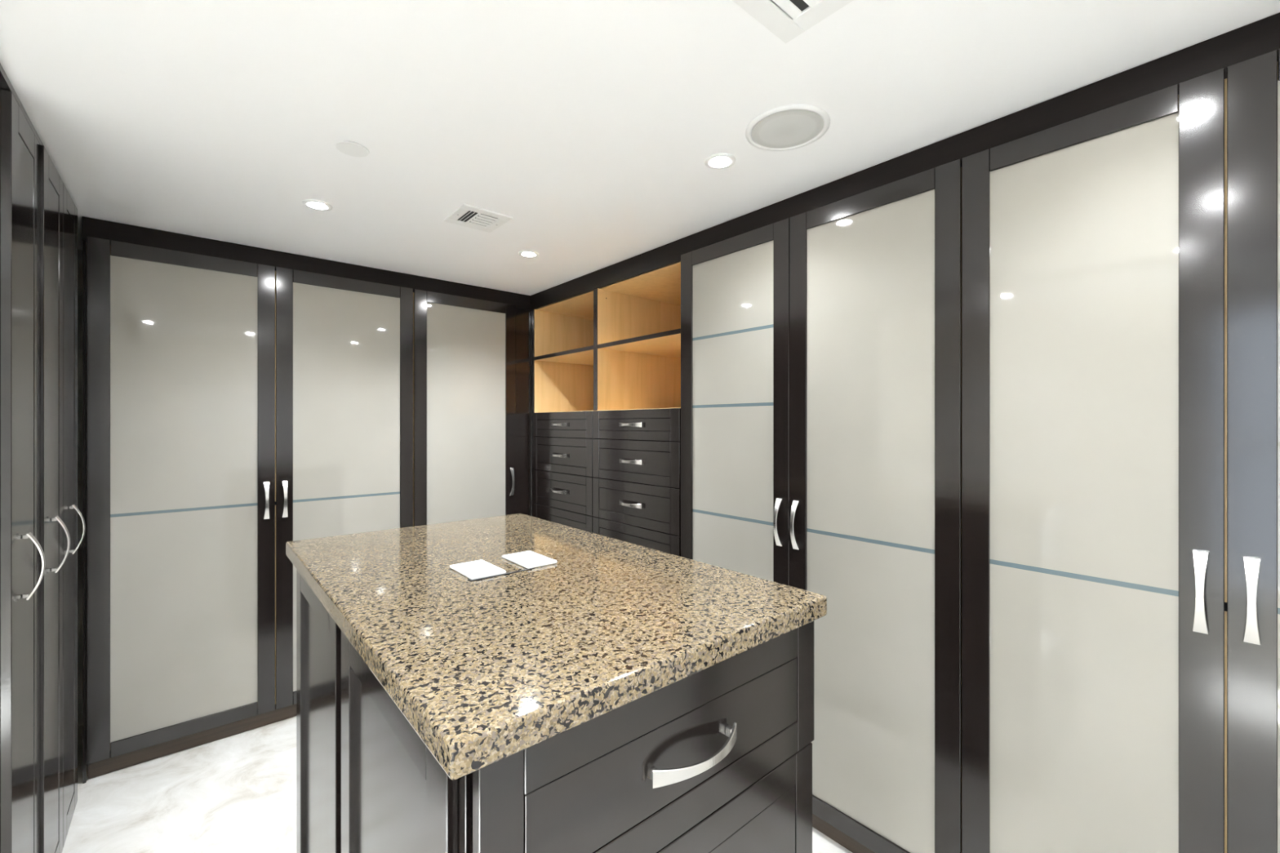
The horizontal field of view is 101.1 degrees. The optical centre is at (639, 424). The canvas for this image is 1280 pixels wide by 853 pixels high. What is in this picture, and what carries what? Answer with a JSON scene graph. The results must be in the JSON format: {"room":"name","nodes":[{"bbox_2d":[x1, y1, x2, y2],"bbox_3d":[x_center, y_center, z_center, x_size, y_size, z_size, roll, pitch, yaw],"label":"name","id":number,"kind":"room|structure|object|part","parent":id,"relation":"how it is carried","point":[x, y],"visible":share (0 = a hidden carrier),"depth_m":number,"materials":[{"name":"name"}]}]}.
{"room":"walk-in closet","nodes":[
{"label":"walk-in closet","id":0,"kind":"room"},
{"bbox_2d":[77,248,531,725],"bbox_3d":[-2.183,0.324,3.357,4.080,2.440,0.100,0,0,-41],"label":"wall","id":1,"kind":"structure","parent":0,"point":[79,251],"depth_m":2.70,"materials":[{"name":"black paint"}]},
{"bbox_2d":[62,715,852,852],"bbox_3d":[-0.658,1.584,1.648,4.180,0.080,4.680,0,0,-41],"label":"floor","id":2,"kind":"structure","parent":0,"point":[235,793],"depth_m":2.15,"materials":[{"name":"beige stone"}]},
{"bbox_2d":[0,88,45,852],"bbox_3d":[-1.982,0.335,1.323,0.664,2.418,0.342,0,0,-41],"label":"door","id":3,"kind":"structure","parent":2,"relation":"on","point":[20,548],"depth_m":1.45,"materials":[{"name":"brown wood"}]},
{"bbox_3d":[-1.767,0.329,1.506,0.015,2.250,0.189,0,0,-40],"label":"panel","id":4,"kind":"part","parent":3,"relation":"part of","materials":[{"name":"brown wood"}]},
{"bbox_3d":[-1.713,0.399,1.488,0.042,0.187,0.026,0,0,-40],"label":"handle","id":5,"kind":"part","parent":3,"relation":"part of","materials":[{"name":"silver metal"}]},
{"bbox_2d":[40,144,70,852],"bbox_3d":[-2.199,0.335,1.583,0.672,2.418,0.329,0,0,-41],"label":"door","id":6,"kind":"structure","parent":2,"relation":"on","point":[51,524],"depth_m":1.73,"materials":[{"name":"brown wood"}]},
{"bbox_3d":[-1.981,0.329,1.769,0.015,2.250,0.176,0,0,-40],"label":"panel","id":7,"kind":"part","parent":6,"relation":"part of","materials":[{"name":"brown wood"}]},
{"bbox_3d":[-1.931,0.399,1.756,0.042,0.187,0.026,0,0,-40],"label":"handle","id":8,"kind":"part","parent":6,"relation":"part of","materials":[{"name":"silver metal"}]},
{"bbox_2d":[62,182,85,847],"bbox_3d":[-2.411,0.335,1.832,0.672,2.418,0.319,0,0,-41],"label":"door","id":9,"kind":"structure","parent":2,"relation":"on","point":[70,510],"depth_m":2.01,"materials":[{"name":"brown wood"}]},
{"bbox_3d":[-2.194,0.329,2.017,0.020,2.406,0.317,0,0,-40],"label":"door","id":10,"kind":"part","parent":9,"relation":"part of","materials":[{"name":"brown wood"}]},
{"bbox_3d":[-2.193,0.329,2.018,0.015,2.250,0.166,0,0,-40],"label":"panel","id":11,"kind":"part","parent":9,"relation":"part of","materials":[{"name":"brown wood"}]},
{"bbox_3d":[-2.147,0.399,2.008,0.042,0.187,0.026,0,0,-40],"label":"handle","id":12,"kind":"part","parent":9,"relation":"part of","materials":[{"name":"silver metal"}]},
{"bbox_2d":[82,235,413,783],"bbox_3d":[-2.057,0.368,2.914,1.362,2.352,0.656,0,0,-41],"label":"wardrobe","id":13,"kind":"object","parent":2,"relation":"on","point":[234,412],"visible":0.98,"depth_m":2.54,"materials":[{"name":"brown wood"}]},
{"bbox_3d":[-2.393,0.377,2.268,0.010,2.334,0.011,0,0,-40],"label":"filler post","id":14,"kind":"part","parent":13,"relation":"part of","materials":[{"name":"brown wood"}]},
{"bbox_3d":[-2.131,0.329,2.487,0.670,2.274,0.020,0,0,-40],"label":"door","id":15,"kind":"part","parent":13,"relation":"part of","materials":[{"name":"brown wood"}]},
{"bbox_3d":[-2.131,-0.173,2.487,0.532,1.140,0.006,0,0,-40],"label":"glass pane","id":16,"kind":"part","parent":13,"relation":"part of","materials":[{"name":"white glass"}]},
{"bbox_3d":[-2.131,0.906,2.487,0.532,0.990,0.006,0,0,-40],"label":"glass pane","id":17,"kind":"part","parent":13,"relation":"part of","materials":[{"name":"white glass"}]},
{"bbox_3d":[-1.884,0.387,2.658,0.026,0.187,0.042,0,0,-40],"label":"handle","id":18,"kind":"part","parent":13,"relation":"part of","materials":[{"name":"silver metal"}]},
{"bbox_3d":[-1.881,0.329,2.714,0.015,2.230,0.002,0,0,-40],"label":"post","id":19,"kind":"part","parent":13,"relation":"part of","materials":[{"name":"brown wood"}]},
{"bbox_3d":[-1.825,0.387,2.708,0.026,0.187,0.042,0,0,-40],"label":"handle","id":20,"kind":"part","parent":13,"relation":"part of","materials":[{"name":"silver metal"}]},
{"bbox_3d":[-1.616,0.329,2.927,0.676,2.274,0.020,0,0,-40],"label":"door","id":21,"kind":"part","parent":13,"relation":"part of","materials":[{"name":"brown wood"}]},
{"bbox_3d":[-1.616,-0.173,2.927,0.538,1.140,0.006,0,0,-40],"label":"glass pane","id":22,"kind":"part","parent":13,"relation":"part of","materials":[{"name":"white glass"}]},
{"bbox_3d":[-1.616,0.906,2.927,0.538,0.990,0.006,0,0,-40],"label":"glass pane","id":23,"kind":"part","parent":13,"relation":"part of","materials":[{"name":"white glass"}]},
{"bbox_2d":[413,288,530,526],"bbox_3d":[-1.239,0.368,3.612,0.787,2.352,0.656,0,0,-41],"label":"wardrobe","id":24,"kind":"object","parent":2,"relation":"on","point":[472,357],"visible":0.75,"depth_m":3.37,"materials":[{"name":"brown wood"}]},
{"bbox_3d":[-1.552,0.327,3.387,0.018,2.234,0.593,0,0,-40],"label":"panel","id":25,"kind":"part","parent":24,"relation":"part of","materials":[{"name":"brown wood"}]},
{"bbox_3d":[-1.101,0.329,3.367,0.524,2.144,0.006,0,0,-40],"label":"glass pane","id":26,"kind":"part","parent":24,"relation":"part of","materials":[{"name":"white glass"}]},
{"bbox_3d":[-0.857,0.387,3.534,0.026,0.187,0.042,0,0,-40],"label":"handle","id":27,"kind":"part","parent":24,"relation":"part of","materials":[{"name":"silver metal"}]},
{"bbox_3d":[-0.805,0.338,3.621,0.114,2.256,0.015,0,0,-40],"label":"filler panel","id":28,"kind":"part","parent":24,"relation":"part of","materials":[{"name":"brown wood"}]},
{"bbox_2d":[296,568,813,852],"bbox_3d":[-0.309,0.962,1.266,0.710,1.165,1.267,0,0,-41],"label":"kitchen island","id":29,"kind":"object","parent":2,"relation":"on","point":[717,758],"visible":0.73,"depth_m":0.85,"materials":[{"name":"brown wood"}]},
{"bbox_3d":[-0.807,0.916,1.322,0.003,0.911,0.398,0,0,-40],"label":"panel","id":30,"kind":"part","parent":29,"relation":"part of","materials":[{"name":"brown wood"}]},
{"bbox_3d":[-0.811,0.916,1.318,0.014,1.055,0.536,0,0,-40],"label":"door","id":31,"kind":"part","parent":29,"relation":"part of","materials":[{"name":"brown wood"}]},
{"bbox_3d":[-0.409,0.916,0.857,0.003,0.911,0.441,0,0,-40],"label":"panel","id":32,"kind":"part","parent":29,"relation":"part of","materials":[{"name":"brown wood"}]},
{"bbox_3d":[-0.414,0.916,0.853,0.014,1.055,0.579,0,0,-40],"label":"door","id":33,"kind":"part","parent":29,"relation":"part of","materials":[{"name":"brown wood"}]},
{"bbox_2d":[285,513,826,780],"bbox_3d":[-0.325,0.357,1.277,0.748,0.042,1.265,0,0,-41],"label":"island countertop","id":34,"kind":"structure","parent":29,"relation":"on","point":[485,671],"depth_m":0.92,"materials":[{"name":"beige stone"}]},
{"bbox_2d":[449,560,506,579],"bbox_3d":[-0.374,0.334,1.212,0.081,0.008,0.130,0,0,-41],"label":"wall plate","id":35,"kind":"object","parent":34,"relation":"on","point":[473,570],"visible":1,"depth_m":1.20,"materials":[{"name":"white plastic"}]},
{"bbox_2d":[502,550,557,568],"bbox_3d":[-0.275,0.334,1.302,0.080,0.007,0.137,0,0,-41],"label":"wall plate","id":36,"kind":"object","parent":34,"relation":"on","point":[527,559],"visible":1,"depth_m":1.28,"materials":[{"name":"white plastic"}]},
{"bbox_3d":[0.076,0.508,0.827,0.694,0.240,0.019,0,0,-40],"label":"drawer","id":37,"kind":"part","parent":29,"relation":"part of","materials":[{"name":"brown wood"}]},
{"bbox_3d":[0.076,0.508,0.827,0.577,0.121,0.016,0,0,-40],"label":"panel","id":38,"kind":"part","parent":29,"relation":"part of","materials":[{"name":"brown wood"}]},
{"bbox_3d":[0.095,0.508,0.805,0.187,0.026,0.042,0,0,-40],"label":"handle","id":39,"kind":"part","parent":29,"relation":"part of","materials":[{"name":"silver metal"}]},
{"bbox_3d":[0.074,0.759,0.827,0.690,0.255,0.019,0,0,-40],"label":"drawer","id":40,"kind":"part","parent":29,"relation":"part of","materials":[{"name":"brown wood"}]},
{"bbox_3d":[0.074,0.759,0.827,0.573,0.136,0.016,0,0,-40],"label":"panel","id":41,"kind":"part","parent":29,"relation":"part of","materials":[{"name":"brown wood"}]},
{"bbox_2d":[531,262,680,556],"bbox_3d":[-0.011,0.370,3.314,0.808,2.347,1.473,0,0,-41],"label":"drawer unit","id":42,"kind":"object","parent":2,"relation":"on","point":[606,362],"visible":0.49,"depth_m":3.16,"materials":[{"name":"brown wood"}]},
{"bbox_3d":[-0.523,0.424,3.324,0.042,0.026,0.187,0,0,-40],"label":"handle","id":43,"kind":"part","parent":42,"relation":"part of","materials":[{"name":"silver metal"}]},
{"bbox_3d":[-0.523,0.198,3.324,0.042,0.026,0.187,0,0,-40],"label":"handle","id":44,"kind":"part","parent":42,"relation":"part of","materials":[{"name":"silver metal"}]},
{"bbox_3d":[-0.523,0.003,3.324,0.042,0.026,0.187,0,0,-40],"label":"handle","id":45,"kind":"part","parent":42,"relation":"part of","materials":[{"name":"silver metal"}]},
{"bbox_3d":[-0.502,0.653,3.342,0.016,0.123,0.582,0,0,-40],"label":"panel","id":46,"kind":"part","parent":42,"relation":"part of","materials":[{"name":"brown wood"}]},
{"bbox_3d":[-0.502,0.424,3.342,0.016,0.122,0.582,0,0,-40],"label":"panel","id":47,"kind":"part","parent":42,"relation":"part of","materials":[{"name":"brown wood"}]},
{"bbox_3d":[-0.502,0.198,3.342,0.016,0.119,0.582,0,0,-40],"label":"panel","id":48,"kind":"part","parent":42,"relation":"part of","materials":[{"name":"brown wood"}]},
{"bbox_3d":[-0.502,0.003,3.342,0.016,0.063,0.582,0,0,-40],"label":"panel","id":49,"kind":"part","parent":42,"relation":"part of","materials":[{"name":"brown wood"}]},
{"bbox_3d":[-0.219,-0.071,3.600,0.737,0.018,0.705,0,0,-40],"label":"panel","id":50,"kind":"part","parent":42,"relation":"part of","materials":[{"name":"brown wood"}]},
{"bbox_3d":[-0.501,0.653,3.342,0.019,0.226,0.710,0,0,-40],"label":"drawer","id":51,"kind":"part","parent":42,"relation":"part of","materials":[{"name":"brown wood"}]},
{"bbox_3d":[-0.501,0.424,3.342,0.019,0.226,0.710,0,0,-40],"label":"drawer","id":52,"kind":"part","parent":42,"relation":"part of","materials":[{"name":"brown wood"}]},
{"bbox_3d":[-0.501,0.198,3.342,0.019,0.222,0.710,0,0,-40],"label":"drawer","id":53,"kind":"part","parent":42,"relation":"part of","materials":[{"name":"brown wood"}]},
{"bbox_3d":[-0.501,0.003,3.342,0.019,0.160,0.710,0,0,-40],"label":"drawer","id":54,"kind":"part","parent":42,"relation":"part of","materials":[{"name":"brown wood"}]},
{"bbox_2d":[534,349,593,365],"bbox_3d":[-0.218,-0.451,3.600,0.736,0.022,0.705,0,0,-40],"label":"shelf","id":55,"kind":"object","parent":42,"relation":"attached to","point":[573,357],"depth_m":3.54,"materials":[{"name":"brown wood"}]},
{"bbox_3d":[-0.454,-0.426,3.875,0.737,0.729,0.018,0,0,-40],"label":"panel","id":56,"kind":"part","parent":42,"relation":"part of","materials":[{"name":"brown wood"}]},
{"bbox_3d":[-0.212,-0.795,3.605,0.720,0.015,0.705,0,0,-40],"label":"panel","id":57,"kind":"part","parent":42,"relation":"part of","materials":[{"name":"brown wood"}]},
{"bbox_3d":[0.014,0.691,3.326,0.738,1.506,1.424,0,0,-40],"label":"drawer","id":58,"kind":"part","parent":42,"relation":"part of","materials":[{"name":"black wood"}]},
{"bbox_3d":[-0.058,0.424,2.779,0.042,0.026,0.187,0,0,-40],"label":"handle","id":59,"kind":"part","parent":42,"relation":"part of","materials":[{"name":"silver metal"}]},
{"bbox_3d":[-0.058,0.198,2.779,0.042,0.026,0.187,0,0,-40],"label":"handle","id":60,"kind":"part","parent":42,"relation":"part of","materials":[{"name":"silver metal"}]},
{"bbox_3d":[-0.058,0.003,2.779,0.042,0.026,0.187,0,0,-40],"label":"handle","id":61,"kind":"part","parent":42,"relation":"part of","materials":[{"name":"silver metal"}]},
{"bbox_3d":[-0.036,0.653,2.798,0.016,0.123,0.587,0,0,-40],"label":"panel","id":62,"kind":"part","parent":42,"relation":"part of","materials":[{"name":"brown wood"}]},
{"bbox_3d":[-0.036,0.424,2.798,0.016,0.122,0.587,0,0,-40],"label":"panel","id":63,"kind":"part","parent":42,"relation":"part of","materials":[{"name":"brown wood"}]},
{"bbox_3d":[-0.036,0.198,2.798,0.016,0.119,0.587,0,0,-40],"label":"panel","id":64,"kind":"part","parent":42,"relation":"part of","materials":[{"name":"brown wood"}]},
{"bbox_3d":[-0.036,0.003,2.798,0.016,0.063,0.587,0,0,-40],"label":"panel","id":65,"kind":"part","parent":42,"relation":"part of","materials":[{"name":"brown wood"}]},
{"bbox_3d":[-0.036,0.653,2.798,0.019,0.226,0.714,0,0,-40],"label":"drawer","id":66,"kind":"part","parent":42,"relation":"part of","materials":[{"name":"brown wood"}]},
{"bbox_3d":[-0.036,0.424,2.798,0.019,0.226,0.714,0,0,-40],"label":"drawer","id":67,"kind":"part","parent":42,"relation":"part of","materials":[{"name":"brown wood"}]},
{"bbox_3d":[-0.036,0.198,2.798,0.019,0.222,0.714,0,0,-40],"label":"drawer","id":68,"kind":"part","parent":42,"relation":"part of","materials":[{"name":"brown wood"}]},
{"bbox_3d":[-0.036,0.003,2.798,0.019,0.160,0.714,0,0,-40],"label":"drawer","id":69,"kind":"part","parent":42,"relation":"part of","materials":[{"name":"brown wood"}]},
{"bbox_3d":[0.028,-0.426,3.311,0.737,0.729,0.018,0,0,-40],"label":"panel","id":70,"kind":"part","parent":42,"relation":"part of","materials":[{"name":"brown wood"}]},
{"bbox_3d":[0.262,-0.795,3.050,0.720,0.015,0.682,0,0,-40],"label":"panel","id":71,"kind":"part","parent":42,"relation":"part of","materials":[{"name":"brown wood"}]},
{"bbox_2d":[600,333,680,358],"bbox_3d":[0.256,-0.451,3.045,0.736,0.022,0.682,0,0,-40],"label":"shelf","id":72,"kind":"object","parent":42,"relation":"attached to","point":[656,345],"depth_m":3.00,"materials":[{"name":"brown wood"}]},
{"bbox_3d":[0.255,-0.071,3.045,0.737,0.018,0.682,0,0,-40],"label":"panel","id":73,"kind":"part","parent":42,"relation":"part of","materials":[{"name":"brown wood"}]},
{"bbox_2d":[680,159,961,852],"bbox_3d":[0.849,0.368,2.284,0.782,2.352,1.201,0,0,-41],"label":"wardrobe","id":74,"kind":"object","parent":2,"relation":"on","point":[821,347],"visible":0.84,"depth_m":1.87,"materials":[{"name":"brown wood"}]},
{"bbox_3d":[0.396,-0.573,2.294,0.006,0.340,0.460,0,0,-40],"label":"glass pane","id":75,"kind":"part","parent":74,"relation":"part of","materials":[{"name":"white glass"}]},
{"bbox_3d":[0.396,-0.239,2.294,0.006,0.302,0.460,0,0,-40],"label":"glass pane","id":76,"kind":"part","parent":74,"relation":"part of","materials":[{"name":"white glass"}]},
{"bbox_3d":[0.396,0.161,2.294,0.006,0.472,0.460,0,0,-40],"label":"glass pane","id":77,"kind":"part","parent":74,"relation":"part of","materials":[{"name":"white glass"}]},
{"bbox_3d":[0.396,0.906,2.294,0.006,0.990,0.460,0,0,-40],"label":"glass pane","id":78,"kind":"part","parent":74,"relation":"part of","materials":[{"name":"white glass"}]},
{"bbox_3d":[0.395,0.329,2.293,0.020,2.274,0.598,0,0,-40],"label":"door","id":79,"kind":"part","parent":74,"relation":"part of","materials":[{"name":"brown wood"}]},
{"bbox_3d":[0.542,0.387,2.074,0.042,0.187,0.026,0,0,-40],"label":"handle","id":80,"kind":"part","parent":74,"relation":"part of","materials":[{"name":"silver metal"}]},
{"bbox_3d":[0.592,0.387,2.016,0.042,0.187,0.026,0,0,-40],"label":"handle","id":81,"kind":"part","parent":74,"relation":"part of","materials":[{"name":"silver metal"}]},
{"bbox_3d":[0.787,-0.173,1.836,0.006,1.140,0.462,0,0,-40],"label":"glass pane","id":82,"kind":"part","parent":74,"relation":"part of","materials":[{"name":"white glass"}]},
{"bbox_3d":[0.787,0.906,1.836,0.006,0.990,0.462,0,0,-40],"label":"glass pane","id":83,"kind":"part","parent":74,"relation":"part of","materials":[{"name":"white glass"}]},
{"bbox_3d":[0.786,0.329,1.835,0.020,2.274,0.600,0,0,-40],"label":"door","id":84,"kind":"part","parent":74,"relation":"part of","materials":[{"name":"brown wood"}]},
{"bbox_2d":[961,48,1279,852],"bbox_3d":[1.592,0.368,1.415,0.782,2.352,1.084,0,0,-41],"label":"wardrobe","id":85,"kind":"object","parent":2,"relation":"on","point":[1121,262],"visible":1,"depth_m":1.32,"materials":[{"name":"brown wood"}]},
{"bbox_3d":[1.158,-0.173,1.402,0.006,1.140,0.396,0,0,-40],"label":"glass pane","id":86,"kind":"part","parent":85,"relation":"part of","materials":[{"name":"white glass"}]},
{"bbox_3d":[1.158,0.906,1.402,0.006,0.990,0.396,0,0,-40],"label":"glass pane","id":87,"kind":"part","parent":85,"relation":"part of","materials":[{"name":"white glass"}]},
{"bbox_3d":[1.284,0.387,1.206,0.042,0.187,0.026,0,0,-40],"label":"handle","id":88,"kind":"part","parent":85,"relation":"part of","materials":[{"name":"silver metal"}]},
{"bbox_3d":[1.340,0.329,1.204,0.002,2.230,0.016,0,0,-40],"label":"post","id":89,"kind":"part","parent":85,"relation":"part of","materials":[{"name":"brown wood"}]},
{"bbox_3d":[1.333,0.387,1.147,0.042,0.187,0.026,0,0,-40],"label":"handle","id":90,"kind":"part","parent":85,"relation":"part of","materials":[{"name":"silver metal"}]},
{"bbox_3d":[1.509,0.329,0.990,0.020,2.274,0.540,0,0,-40],"label":"door","id":91,"kind":"part","parent":85,"relation":"part of","materials":[{"name":"brown wood"}]},
{"bbox_3d":[1.509,-0.173,0.990,0.006,1.140,0.402,0,0,-40],"label":"glass pane","id":92,"kind":"part","parent":85,"relation":"part of","materials":[{"name":"white glass"}]},
{"bbox_3d":[1.509,0.906,0.990,0.006,0.990,0.402,0,0,-40],"label":"glass pane","id":93,"kind":"part","parent":85,"relation":"part of","materials":[{"name":"white glass"}]},
{"bbox_2d":[0,0,1279,316],"bbox_3d":[-0.658,-0.936,1.648,4.180,0.080,4.680,0,0,-41],"label":"ceiling","id":94,"kind":"structure","parent":0,"point":[593,126],"depth_m":1.45,"materials":[{"name":"white paint"}]},
{"bbox_2d":[0,63,43,145],"bbox_3d":[-1.157,-0.885,0.696,0.139,0.020,3.678,0,0,-41],"label":"trim","id":95,"kind":"structure","parent":94,"relation":"attached to","point":[5,83],"depth_m":1.39,"materials":[{"name":"brown wood"}]},
{"bbox_2d":[82,216,530,310],"bbox_3d":[-1.583,-0.843,2.980,2.173,0.104,0.018,0,0,-41],"label":"trim","id":96,"kind":"structure","parent":94,"relation":"attached to","point":[94,228],"depth_m":2.73,"materials":[{"name":"black wood"}]},
{"bbox_2d":[302,199,332,211],"bbox_3d":[-1.318,-0.893,2.151,0.106,0.005,0.106,0,0,-41],"label":"recessed light","id":97,"kind":"object","parent":94,"relation":"in","point":[317,205],"visible":1,"depth_m":2.15,"materials":[{"name":"white glass"}]},
{"bbox_2d":[335,141,368,157],"bbox_3d":[-0.933,-0.893,1.708,0.097,0.006,0.097,0,0,-41],"label":"sprinkler cover","id":98,"kind":"object","parent":94,"relation":"attached to","point":[348,148],"visible":1,"depth_m":1.70,"materials":[{"name":"white plastic"}]},
{"bbox_2d":[443,203,512,232],"bbox_3d":[-0.706,-0.891,2.293,0.218,0.010,0.228,0,0,-41],"label":"ceiling vent","id":99,"kind":"object","parent":94,"relation":"in","point":[466,215],"visible":1,"depth_m":2.28,"materials":[{"name":"white metal"}]},
{"bbox_3d":[-0.727,-0.889,2.355,0.083,0.005,0.014,0,0,-40],"label":"blade","id":100,"kind":"part","parent":99,"relation":"part of","materials":[{"name":"white metal"}]},
{"bbox_3d":[-0.709,-0.889,2.333,0.083,0.005,0.014,0,0,-40],"label":"blade","id":101,"kind":"part","parent":99,"relation":"part of","materials":[{"name":"white metal"}]},
{"bbox_3d":[-0.690,-0.889,2.311,0.083,0.005,0.014,0,0,-40],"label":"blade","id":102,"kind":"part","parent":99,"relation":"part of","materials":[{"name":"white metal"}]},
{"bbox_3d":[-0.671,-0.889,2.289,0.083,0.005,0.014,0,0,-40],"label":"blade","id":103,"kind":"part","parent":99,"relation":"part of","materials":[{"name":"white metal"}]},
{"bbox_3d":[-0.653,-0.889,2.267,0.083,0.005,0.014,0,0,-40],"label":"blade","id":104,"kind":"part","parent":99,"relation":"part of","materials":[{"name":"white metal"}]},
{"bbox_2d":[518,250,538,257],"bbox_3d":[-0.586,-0.893,2.770,0.106,0.005,0.106,0,0,-41],"label":"recessed light","id":105,"kind":"object","parent":94,"relation":"in","point":[529,254],"visible":1,"depth_m":2.77,"materials":[{"name":"white glass"}]},
{"bbox_2d":[704,153,735,169],"bbox_3d":[0.272,-0.893,1.792,0.106,0.005,0.106,0,0,-41],"label":"recessed light","id":106,"kind":"object","parent":94,"relation":"in","point":[717,161],"visible":1,"depth_m":1.79,"materials":[{"name":"white glass"}]},
{"bbox_2d":[745,104,830,151],"bbox_3d":[0.446,-0.892,1.598,0.248,0.007,0.248,0,0,-41],"label":"ceiling speaker","id":107,"kind":"object","parent":94,"relation":"attached to","point":[791,126],"visible":1,"depth_m":1.58,"materials":[{"name":"white plastic"}]},
{"bbox_2d":[751,110,823,148],"bbox_3d":[0.446,-0.891,1.598,0.211,0.002,0.211,0,0,-40],"label":"grille","id":108,"kind":"object","parent":107,"relation":"attached to","point":[775,129],"depth_m":1.59,"materials":[{"name":"white plastic"}]},
{"bbox_2d":[732,0,853,44],"bbox_3d":[0.323,-0.891,1.011,0.315,0.010,0.314,0,0,-41],"label":"ceiling vent","id":109,"kind":"object","parent":94,"relation":"in","point":[767,13],"visible":1,"depth_m":1.14,"materials":[{"name":"white metal"}]},
{"bbox_3d":[0.294,-0.889,1.103,0.134,0.007,0.020,0,0,-40],"label":"blade","id":110,"kind":"part","parent":109,"relation":"part of","materials":[{"name":"white metal"}]},
{"bbox_3d":[0.321,-0.889,1.071,0.134,0.007,0.020,0,0,-40],"label":"blade","id":111,"kind":"part","parent":109,"relation":"part of","materials":[{"name":"white metal"}]},
{"bbox_2d":[530,12,1279,311],"bbox_3d":[0.490,-0.843,2.211,0.018,0.104,3.842,0,0,-41],"label":"trim","id":112,"kind":"structure","parent":94,"relation":"attached to","point":[1261,37],"depth_m":1.57,"materials":[{"name":"black wood"}]}
]}

